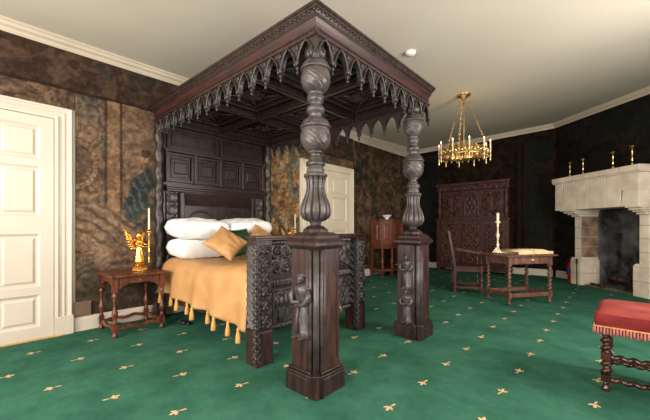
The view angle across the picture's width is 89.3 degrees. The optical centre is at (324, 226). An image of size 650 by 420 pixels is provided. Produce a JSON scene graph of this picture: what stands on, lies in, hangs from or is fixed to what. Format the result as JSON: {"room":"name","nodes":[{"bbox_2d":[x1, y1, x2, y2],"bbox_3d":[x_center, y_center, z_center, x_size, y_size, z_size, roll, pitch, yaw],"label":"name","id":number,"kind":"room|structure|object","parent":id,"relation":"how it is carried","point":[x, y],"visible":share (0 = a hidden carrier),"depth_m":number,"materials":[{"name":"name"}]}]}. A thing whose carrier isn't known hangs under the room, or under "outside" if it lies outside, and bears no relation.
{"room":"historic interior","nodes":[
{"label":"historic interior","id":0,"kind":"room"},
{"bbox_2d":[73,110,408,316],"bbox_3d":[-1.141,-0.800,5.511,0.120,3.900,11.520,0,0,42],"label":"wall","id":1,"kind":"structure","parent":0,"point":[394,151],"depth_m":3.62,"materials":[{"name":"paint"}]},
{"bbox_2d":[0,334,62,346],"bbox_3d":[-3.152,1.144,3.124,0.075,0.012,1.040,0,0,42],"label":"trim","id":2,"kind":"structure","parent":1,"relation":"attached to","point":[61,334],"depth_m":3.30,"materials":[{"name":"beige wood"}]},
{"bbox_2d":[0,94,73,345],"bbox_3d":[-3.160,-0.063,3.083,0.117,2.426,1.303,0,0,42],"label":"door","id":3,"kind":"structure","parent":1,"relation":"in","point":[36,139],"depth_m":3.35,"materials":[{"name":"beige paint"}]},
{"bbox_2d":[0,75,74,110],"bbox_3d":[-3.701,-1.380,2.555,0.014,0.200,2.860,0,0,42],"label":"tapestry","id":4,"kind":"object","parent":1,"relation":"attached to","point":[12,87],"visible":1,"depth_m":3.38},
{"bbox_2d":[0,30,167,111],"bbox_3d":[-3.370,-1.710,2.923,0.014,0.480,3.850,0,0,42],"label":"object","id":5,"kind":"object","parent":1,"relation":"attached to","point":[21,58],"visible":0.95,"depth_m":3.61,"materials":[{"name":"brown fabric"}]},
{"bbox_2d":[107,314,120,322],"bbox_3d":[-2.474,1.077,3.865,0.037,0.085,0.150,0,0,42],"label":"wall socket","id":6,"kind":"object","parent":1,"relation":"attached to","point":[110,321],"visible":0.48,"depth_m":3.85,"materials":[{"name":"white plastic"}]},
{"bbox_2d":[75,93,155,316],"bbox_3d":[-2.459,-0.245,3.939,0.014,2.470,0.860,0,0,42],"label":"tapestry","id":7,"kind":"object","parent":1,"relation":"attached to","point":[115,146],"visible":0.83,"depth_m":3.87},
{"bbox_2d":[74,300,90,316],"bbox_3d":[-2.686,0.905,3.650,0.023,0.160,0.155,0,0,42],"label":"wall vent","id":8,"kind":"object","parent":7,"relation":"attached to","point":[82,308],"visible":1,"depth_m":3.64,"materials":[{"name":"beige metal"}]},
{"bbox_2d":[74,302,189,331],"bbox_3d":[-1.617,1.073,4.870,0.028,0.155,3.420,0,0,42],"label":"baseboard","id":9,"kind":"structure","parent":1,"relation":"attached to","point":[81,323],"depth_m":3.91,"materials":[{"name":"beige paint"}]},
{"bbox_2d":[0,15,408,152],"bbox_3d":[-1.075,-2.078,5.432,0.085,0.346,11.250,0,0,42],"label":"trim","id":10,"kind":"structure","parent":1,"relation":"attached to","point":[7,24],"depth_m":3.74,"materials":[{"name":"beige paint"}]},
{"bbox_2d":[168,83,352,160],"bbox_3d":[-0.729,-1.720,5.867,0.014,0.500,4.060,0,0,42],"label":"tapestry border","id":11,"kind":"object","parent":1,"relation":"attached to","point":[343,150],"visible":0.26,"depth_m":7.03,"materials":[{"name":"brown fabric"}]},
{"bbox_2d":[263,145,298,234],"bbox_3d":[-0.766,-0.245,5.826,0.014,2.470,0.850,0,0,42],"label":"tapestry","id":12,"kind":"object","parent":1,"relation":"attached to","point":[285,169],"visible":0.49,"depth_m":5.87},
{"bbox_2d":[299,149,352,168],"bbox_3d":[0.076,-1.390,6.764,0.014,0.180,1.670,0,0,42],"label":"tapestry","id":13,"kind":"object","parent":1,"relation":"attached to","point":[337,161],"visible":0.74,"depth_m":6.84},
{"bbox_2d":[299,158,353,233],"bbox_3d":[0.113,-0.071,6.730,0.117,2.443,1.648,0,0,42],"label":"door","id":14,"kind":"structure","parent":1,"relation":"in","point":[339,182],"depth_m":6.92,"materials":[{"name":"beige paint"}]},
{"bbox_2d":[364,264,397,275],"bbox_3d":[1.634,1.073,8.493,0.028,0.155,2.995,0,0,42],"label":"baseboard","id":15,"kind":"structure","parent":1,"relation":"attached to","point":[367,271],"depth_m":7.83,"materials":[{"name":"beige paint"}]},
{"bbox_2d":[353,140,409,268],"bbox_3d":[1.632,-0.480,8.498,0.014,2.940,2.970,0,0,42],"label":"tapestry","id":16,"kind":"object","parent":1,"relation":"attached to","point":[380,182],"visible":0.62,"depth_m":8.06},
{"bbox_2d":[300,175,330,225],"bbox_3d":[-0.068,-0.180,2.372,0.225,0.360,0.225,0,0,42],"label":"bedpost","id":17,"kind":"object","parent":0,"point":[315,208],"depth_m":2.31,"materials":[{"name":"brown wood"}]},
{"bbox_2d":[0,267,649,419],"bbox_3d":[1.348,1.149,3.459,6.325,0.001,11.550,0,0,42],"label":"floor","id":18,"kind":"structure","parent":0,"point":[530,358],"depth_m":2.62,"materials":[{"name":"green carpet"}]},
{"bbox_2d":[112,320,145,323],"bbox_3d":[-2.340,1.112,3.929,0.351,0.075,0.079,0,0,-31],"label":"power cable","id":19,"kind":"object","parent":18,"relation":"on","point":[112,320],"visible":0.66,"depth_m":3.93,"materials":[{"name":"black plastic"}]},
{"bbox_2d":[95,267,168,338],"bbox_3d":[-2.188,0.825,3.730,0.610,0.650,0.570,0,0,42],"label":"side table","id":20,"kind":"object","parent":18,"relation":"on","point":[118,278],"visible":0.98,"depth_m":3.66,"materials":[{"name":"brown wood"}]},
{"bbox_2d":[122,226,150,270],"bbox_3d":[-2.142,0.247,3.785,0.199,0.506,0.269,0,0,28],"label":"candlestick","id":21,"kind":"object","parent":20,"relation":"on","point":[139,261],"visible":1,"depth_m":3.75,"materials":[{"name":"gold metal"}]},
{"bbox_2d":[148,208,149,229],"bbox_3d":[-2.048,-0.099,3.829,0.021,0.260,0.020,0,0,42],"label":"candle","id":22,"kind":"object","parent":21,"relation":"on","point":[148,208],"visible":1,"depth_m":3.82,"materials":[{"name":"wax"}]},
{"bbox_2d":[175,316,190,324],"bbox_3d":[-1.742,1.122,3.994,0.110,0.056,0.445,0,0,-38],"label":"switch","id":23,"kind":"object","parent":18,"relation":"on","point":[182,322],"visible":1,"depth_m":3.85,"materials":[{"name":"black plastic"}]},
{"bbox_2d":[148,0,435,400],"bbox_3d":[-0.516,-0.193,3.854,2.965,2.685,1.992,0,0,42],"label":"bed","id":24,"kind":"object","parent":18,"relation":"on","point":[312,75],"visible":0.95,"depth_m":3.32,"materials":[{"name":"brown wood"}]},
{"bbox_2d":[237,84,241,101],"bbox_3d":[-0.760,-1.196,2.914,0.041,0.168,0.041,0,0,-26],"label":"pendant","id":25,"kind":"object","parent":24,"relation":"attached to","point":[239,86],"depth_m":2.90,"materials":[{"name":"brown wood"}]},
{"bbox_2d":[249,80,253,95],"bbox_3d":[-0.620,-1.196,2.788,0.041,0.168,0.041,0,0,19],"label":"pendant","id":26,"kind":"object","parent":24,"relation":"attached to","point":[251,82],"depth_m":2.78,"materials":[{"name":"brown wood"}]},
{"bbox_2d":[263,72,267,89],"bbox_3d":[-0.480,-1.196,2.662,0.041,0.168,0.041,0,0,19],"label":"pendant","id":27,"kind":"object","parent":24,"relation":"attached to","point":[265,74],"depth_m":2.65,"materials":[{"name":"brown wood"}]},
{"bbox_2d":[278,63,283,82],"bbox_3d":[-0.340,-1.196,2.536,0.041,0.168,0.041,0,0,-26],"label":"pendant","id":28,"kind":"object","parent":24,"relation":"attached to","point":[280,65],"depth_m":2.53,"materials":[{"name":"brown wood"}]},
{"bbox_2d":[295,56,300,74],"bbox_3d":[-0.200,-1.196,2.411,0.041,0.168,0.041,0,0,19],"label":"pendant","id":29,"kind":"object","parent":24,"relation":"attached to","point":[297,58],"depth_m":2.40,"materials":[{"name":"brown wood"}]},
{"bbox_2d":[312,44,315,59],"bbox_3d":[-0.068,-1.196,2.284,0.041,0.168,0.041,0,0,19],"label":"pendant","id":30,"kind":"object","parent":24,"relation":"on","point":[313,45],"depth_m":2.28,"materials":[{"name":"brown wood"}]},
{"bbox_2d":[316,43,319,60],"bbox_3d":[-0.059,-1.196,2.285,0.041,0.168,0.041,0,0,19],"label":"pendant","id":31,"kind":"object","parent":24,"relation":"on","point":[317,44],"depth_m":2.28,"materials":[{"name":"brown wood"}]},
{"bbox_2d":[329,57,334,75],"bbox_3d":[0.053,-1.196,2.419,0.041,0.168,0.041,0,0,19],"label":"pendant","id":32,"kind":"object","parent":24,"relation":"attached to","point":[331,59],"depth_m":2.41,"materials":[{"name":"brown wood"}]},
{"bbox_2d":[345,65,349,83],"bbox_3d":[0.174,-1.196,2.554,0.041,0.168,0.041,0,0,19],"label":"pendant","id":33,"kind":"object","parent":24,"relation":"attached to","point":[347,67],"depth_m":2.54,"materials":[{"name":"brown wood"}]},
{"bbox_2d":[358,75,362,90],"bbox_3d":[0.295,-1.196,2.688,0.041,0.168,0.041,0,0,19],"label":"pendant","id":34,"kind":"object","parent":24,"relation":"attached to","point":[360,77],"depth_m":2.68,"materials":[{"name":"brown wood"}]},
{"bbox_2d":[371,81,375,97],"bbox_3d":[0.416,-1.196,2.823,0.041,0.168,0.041,0,0,-26],"label":"pendant","id":35,"kind":"object","parent":24,"relation":"attached to","point":[373,83],"depth_m":2.81,"materials":[{"name":"brown wood"}]},
{"bbox_3d":[-0.903,0.599,3.995,1.980,0.298,1.270,0,0,42],"label":"mattress","id":36,"kind":"object","parent":24,"relation":"on","visible":0},
{"bbox_2d":[157,256,246,343],"bbox_3d":[-0.876,0.661,3.924,1.838,0.696,1.511,0,0,42],"label":"bedspread","id":37,"kind":"object","parent":36,"relation":"on","point":[217,286],"visible":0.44,"depth_m":3.30,"materials":[{"name":"gold fabric"}]},
{"bbox_2d":[166,238,221,258],"bbox_3d":[-1.608,0.266,4.197,0.459,0.286,0.660,0,0,42],"label":"pillow","id":38,"kind":"object","parent":37,"relation":"on","point":[180,248],"visible":0.54,"depth_m":3.97,"materials":[{"name":"white fabric"}]},
{"bbox_2d":[164,217,229,239],"bbox_3d":[-1.619,0.021,4.200,0.458,0.289,0.680,0,0,42],"label":"pillow","id":39,"kind":"object","parent":38,"relation":"on","point":[195,228],"visible":0.89,"depth_m":4.00,"materials":[{"name":"white fabric"}]},
{"bbox_2d":[202,225,246,261],"bbox_3d":[-1.175,0.190,3.916,0.470,0.420,0.315,0,0,0],"label":"cushion","id":40,"kind":"object","parent":37,"relation":"on","point":[224,242],"visible":1,"depth_m":3.83,"materials":[{"name":"gold fabric"}]},
{"bbox_2d":[229,228,249,256],"bbox_3d":[-1.092,0.195,4.232,0.270,0.353,0.436,0,0,39],"label":"cushion","id":41,"kind":"object","parent":37,"relation":"on","point":[243,233],"visible":0.3,"depth_m":4.21,"materials":[{"name":"green fabric"}]},
{"bbox_2d":[250,224,270,235],"bbox_3d":[-0.844,0.165,4.465,0.281,0.410,0.457,0,0,6],"label":"cushion","id":42,"kind":"object","parent":37,"relation":"on","point":[258,231],"visible":0.27,"depth_m":4.44,"materials":[{"name":"gold fabric"}]},
{"bbox_3d":[-1.154,0.264,4.703,0.460,0.281,0.660,5,4,42],"label":"pillow","id":43,"kind":"object","parent":37,"relation":"on","visible":0},
{"bbox_2d":[220,218,271,234],"bbox_3d":[-1.161,0.012,4.710,0.457,0.292,0.702,0,0,42],"label":"pillow","id":44,"kind":"object","parent":43,"relation":"on","point":[236,223],"visible":0.56,"depth_m":4.56,"materials":[{"name":"white fabric"}]},
{"bbox_2d":[370,219,402,276],"bbox_3d":[1.592,0.485,8.043,0.497,1.330,1.044,0,0,42],"label":"cabinet","id":45,"kind":"object","parent":18,"relation":"on","point":[383,232],"visible":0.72,"depth_m":7.72,"materials":[{"name":"red wood"}]},
{"bbox_2d":[370,265,397,270],"bbox_3d":[1.582,1.005,8.052,0.470,0.050,1.030,0,0,42],"label":"shelf","id":46,"kind":"object","parent":45,"relation":"attached to","point":[388,267],"depth_m":7.77,"materials":[{"name":"red wood"}]},
{"bbox_2d":[446,229,485,293],"bbox_3d":[2.552,0.593,5.971,0.644,1.113,0.540,0,0,17],"label":"armchair","id":47,"kind":"object","parent":18,"relation":"on","point":[461,267],"visible":0.99,"depth_m":5.78,"materials":[{"name":"brown wood"}]},
{"bbox_2d":[436,178,512,275],"bbox_3d":[3.748,0.010,8.369,1.780,2.280,0.376,0,0,42],"label":"tall cabinet","id":48,"kind":"object","parent":18,"relation":"on","point":[469,210],"visible":0.86,"depth_m":8.22,"materials":[{"name":"red wood"}]},
{"bbox_2d":[480,252,557,305],"bbox_3d":[2.994,0.781,5.111,0.895,0.738,0.580,0,0,-13],"label":"table","id":49,"kind":"object","parent":18,"relation":"on","point":[509,260],"visible":0.98,"depth_m":4.95,"materials":[{"name":"brown wood"}]},
{"bbox_2d":[492,221,501,253],"bbox_3d":[2.670,0.160,5.064,0.137,0.494,0.124,0,0,-13],"label":"candlestick","id":50,"kind":"object","parent":49,"relation":"on","point":[497,249],"visible":1,"depth_m":5.07,"materials":[{"name":"ceramic"}]},
{"bbox_2d":[501,248,552,254],"bbox_3d":[3.096,0.373,5.103,0.690,0.077,0.430,0,0,-16],"label":"open book","id":51,"kind":"object","parent":49,"relation":"on","point":[520,251],"visible":0.94,"depth_m":4.94,"materials":[{"name":"beige paper"}]},
{"bbox_2d":[566,257,571,281],"bbox_3d":[5.180,0.891,6.933,0.128,0.519,0.126,0,0,-2],"label":"fire extinguisher","id":52,"kind":"object","parent":18,"relation":"on","point":[568,269],"visible":0.56,"depth_m":6.92,"materials":[{"name":"red paint"}]},
{"bbox_2d":[576,259,577,285],"bbox_3d":[4.947,0.886,6.470,0.034,0.515,0.216,0,0,39],"label":"poker","id":53,"kind":"object","parent":18,"relation":"on","point":[576,259],"visible":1,"depth_m":6.48,"materials":[{"name":"metal"}]},
{"bbox_2d":[552,164,649,298],"bbox_3d":[5.427,0.075,6.109,1.140,2.150,1.770,0,0,-5],"label":"stone fireplace","id":54,"kind":"object","parent":18,"relation":"on","point":[621,195],"visible":0.98,"depth_m":6.41,"materials":[{"name":"stone"}]},
{"bbox_2d":[568,162,571,175],"bbox_3d":[4.974,-1.156,6.681,0.084,0.310,0.083,0,0,42],"label":"brass candlestick","id":55,"kind":"object","parent":54,"relation":"on","point":[568,162],"visible":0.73,"depth_m":6.67,"materials":[{"name":"gold metal"}]},
{"bbox_2d":[581,158,584,173],"bbox_3d":[5.002,-1.161,6.378,0.090,0.320,0.089,0,0,42],"label":"brass candlestick","id":56,"kind":"object","parent":54,"relation":"on","point":[584,158],"visible":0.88,"depth_m":6.37,"materials":[{"name":"gold metal"}]},
{"bbox_2d":[590,282,604,287],"bbox_3d":[5.174,1.096,6.240,0.061,0.063,0.287,0,0,-1],"label":"log","id":57,"kind":"object","parent":54,"relation":"on","point":[591,283],"visible":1,"depth_m":6.20,"materials":[{"name":"brown wood"}]},
{"bbox_2d":[552,164,649,184],"bbox_3d":[5.167,-0.940,6.085,0.618,0.120,1.770,0,0,-5],"label":"mantel shelf","id":58,"kind":"object","parent":54,"relation":"attached to","point":[634,169],"depth_m":5.75,"materials":[{"name":"stone"}]},
{"bbox_2d":[555,172,649,210],"bbox_3d":[5.187,-0.613,6.087,0.578,0.545,1.682,0,0,-5],"label":"mantel","id":59,"kind":"object","parent":54,"relation":"attached to","point":[614,191],"depth_m":5.81,"materials":[{"name":"stone"}]},
{"bbox_2d":[610,152,614,167],"bbox_3d":[5.055,-1.159,5.775,0.100,0.315,0.099,0,0,42],"label":"brass candlestick","id":60,"kind":"object","parent":54,"relation":"on","point":[612,162],"visible":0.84,"depth_m":5.77,"materials":[{"name":"gold metal"}]},
{"bbox_2d":[604,266,624,287],"bbox_3d":[5.473,0.930,6.208,0.408,0.404,0.176,0,0,-5],"label":"andiron","id":61,"kind":"object","parent":54,"relation":"on","point":[605,267],"visible":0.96,"depth_m":6.18,"materials":[{"name":"metal"}]},
{"bbox_2d":[625,269,632,290],"bbox_3d":[5.513,0.930,5.770,0.408,0.404,0.176,0,0,-5],"label":"andiron","id":62,"kind":"object","parent":54,"relation":"on","point":[629,270],"visible":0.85,"depth_m":5.74,"materials":[{"name":"metal"}]},
{"bbox_2d":[610,276,632,284],"bbox_3d":[5.606,1.000,6.011,0.120,0.122,0.708,0,0,-8],"label":"log","id":63,"kind":"object","parent":62,"relation":"on","point":[612,278],"visible":0.53,"depth_m":6.17,"materials":[{"name":"brown wood"}]},
{"bbox_2d":[629,145,635,164],"bbox_3d":[5.085,-1.171,5.446,0.104,0.340,0.103,0,0,42],"label":"brass candlestick","id":64,"kind":"object","parent":54,"relation":"on","point":[632,146],"visible":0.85,"depth_m":5.43,"materials":[{"name":"gold metal"}]},
{"bbox_2d":[592,299,649,391],"bbox_3d":[2.458,0.858,2.139,1.087,0.584,0.567,0,0,43],"label":"stool","id":65,"kind":"object","parent":18,"relation":"on","point":[618,318],"visible":1,"depth_m":2.26,"materials":[{"name":"red fabric"}]},
{"bbox_2d":[594,299,649,337],"bbox_3d":[2.458,0.643,2.139,1.067,0.154,0.547,0,0,43],"label":"seat cushion","id":66,"kind":"object","parent":65,"relation":"on","point":[629,319],"depth_m":2.24,"materials":[{"name":"fabric"}]},
{"bbox_3d":[-0.529,0.825,5.580,0.610,0.650,0.570,0,0,42],"label":"side table","id":67,"kind":"object","parent":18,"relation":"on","visible":0},
{"bbox_2d":[280,227,295,234],"bbox_3d":[-0.599,0.247,5.505,0.199,0.506,0.269,0,0,28],"label":"candlestick","id":68,"kind":"object","parent":67,"relation":"on","point":[282,231],"visible":0.35,"depth_m":5.48,"materials":[{"name":"gold metal"}]},
{"bbox_2d":[294,214,295,228],"bbox_3d":[-0.506,-0.099,5.548,0.021,0.260,0.020,0,0,42],"label":"candle","id":69,"kind":"object","parent":68,"relation":"on","point":[294,214],"visible":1,"depth_m":5.54,"materials":[{"name":"wax"}]},
{"bbox_2d":[0,0,649,148],"bbox_3d":[1.398,-2.286,3.515,6.425,0.542,11.800,0,0,42],"label":"ceiling","id":70,"kind":"structure","parent":0,"point":[523,64],"depth_m":3.68,"materials":[{"name":"paint"}]},
{"bbox_2d":[405,49,415,56],"bbox_3d":[1.026,-2.080,3.943,0.124,0.054,0.124,0,0,42],"label":"smoke detector","id":71,"kind":"object","parent":70,"relation":"attached to","point":[409,53],"visible":1,"depth_m":3.91,"materials":[{"name":"white plastic"}]},
{"bbox_2d":[438,92,491,167],"bbox_3d":[2.278,-1.607,5.399,0.813,1.144,0.826,0,0,42],"label":"chandelier","id":72,"kind":"object","parent":70,"relation":"hanging from","point":[462,152],"visible":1,"depth_m":5.33,"materials":[{"name":"gold metal"}]},
{"bbox_2d":[438,146,439,165],"bbox_3d":[1.942,-1.215,5.587,0.062,0.360,0.050,0,0,42],"label":"candle holder","id":73,"kind":"object","parent":72,"relation":"on","point":[439,146],"depth_m":5.58,"materials":[{"name":"metal"}]},
{"bbox_2d":[440,142,442,162],"bbox_3d":[1.893,-1.215,5.355,0.054,0.360,0.055,0,0,42],"label":"candle holder","id":74,"kind":"object","parent":72,"relation":"on","point":[441,148],"depth_m":5.35,"materials":[{"name":"metal"}]},
{"bbox_2d":[451,138,453,160],"bbox_3d":[1.995,-1.215,5.138,0.052,0.360,0.060,0,0,42],"label":"candle holder","id":75,"kind":"object","parent":72,"relation":"on","point":[452,147],"depth_m":5.13,"materials":[{"name":"metal"}]},
{"bbox_2d":[468,136,470,158],"bbox_3d":[2.205,-1.215,5.020,0.052,0.360,0.058,0,0,42],"label":"candle holder","id":76,"kind":"object","parent":72,"relation":"on","point":[469,145],"depth_m":5.01,"materials":[{"name":"metal"}]},
{"bbox_2d":[482,137,485,158],"bbox_3d":[2.438,-1.215,5.048,0.060,0.360,0.050,0,0,42],"label":"candle holder","id":77,"kind":"object","parent":72,"relation":"on","point":[483,145],"depth_m":5.04,"materials":[{"name":"metal"}]},
{"bbox_2d":[488,139,491,161],"bbox_3d":[2.615,-1.215,5.211,0.062,0.360,0.050,0,0,42],"label":"candle holder","id":78,"kind":"object","parent":72,"relation":"on","point":[490,148],"depth_m":5.20,"materials":[{"name":"metal"}]},
{"bbox_2d":[402,195,423,228],"bbox_3d":[0.940,-0.150,3.503,0.225,0.369,0.225,0,0,42],"label":"bedpost","id":79,"kind":"object","parent":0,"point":[413,217],"depth_m":3.44,"materials":[{"name":"brown wood"}]},
{"bbox_2d":[417,128,554,276],"bbox_3d":[4.066,-0.800,8.653,3.660,3.900,0.136,0,0,37],"label":"wall","id":80,"kind":"structure","parent":0,"point":[537,151],"depth_m":8.13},
{"bbox_2d":[418,123,553,153],"bbox_3d":[3.970,-2.271,8.607,3.358,0.299,0.085,0,0,37],"label":"trim","id":81,"kind":"structure","parent":80,"relation":"attached to","point":[548,126],"depth_m":8.27,"materials":[{"name":"beige paint"}]},
{"bbox_2d":[429,262,552,276],"bbox_3d":[3.981,1.073,8.635,3.283,0.155,0.028,0,0,37],"label":"baseboard","id":82,"kind":"structure","parent":80,"relation":"attached to","point":[541,272],"depth_m":7.93,"materials":[{"name":"beige paint"}]},
{"bbox_2d":[516,142,521,267],"bbox_3d":[4.732,-0.530,8.018,0.115,3.040,0.113,0,0,37],"label":"pilaster","id":83,"kind":"object","parent":80,"relation":"attached to","point":[518,145],"visible":1,"depth_m":7.98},
{"bbox_2d":[555,94,649,280],"bbox_3d":[5.564,-0.800,5.724,0.143,3.900,4.300,0,0,-5],"label":"wall","id":84,"kind":"structure","parent":0,"point":[593,138],"depth_m":6.55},
{"bbox_2d":[556,270,567,278],"bbox_3d":[5.368,1.073,7.173,0.028,0.155,0.820,0,0,-5],"label":"baseboard","id":85,"kind":"structure","parent":84,"relation":"attached to","point":[561,274],"depth_m":7.42,"materials":[{"name":"beige paint"}]},
{"bbox_2d":[553,86,649,127],"bbox_3d":[5.479,-2.321,5.603,0.085,0.199,4.074,0,0,-5],"label":"trim","id":86,"kind":"structure","parent":84,"relation":"attached to","point":[645,91],"depth_m":6.34,"materials":[{"name":"beige paint"}]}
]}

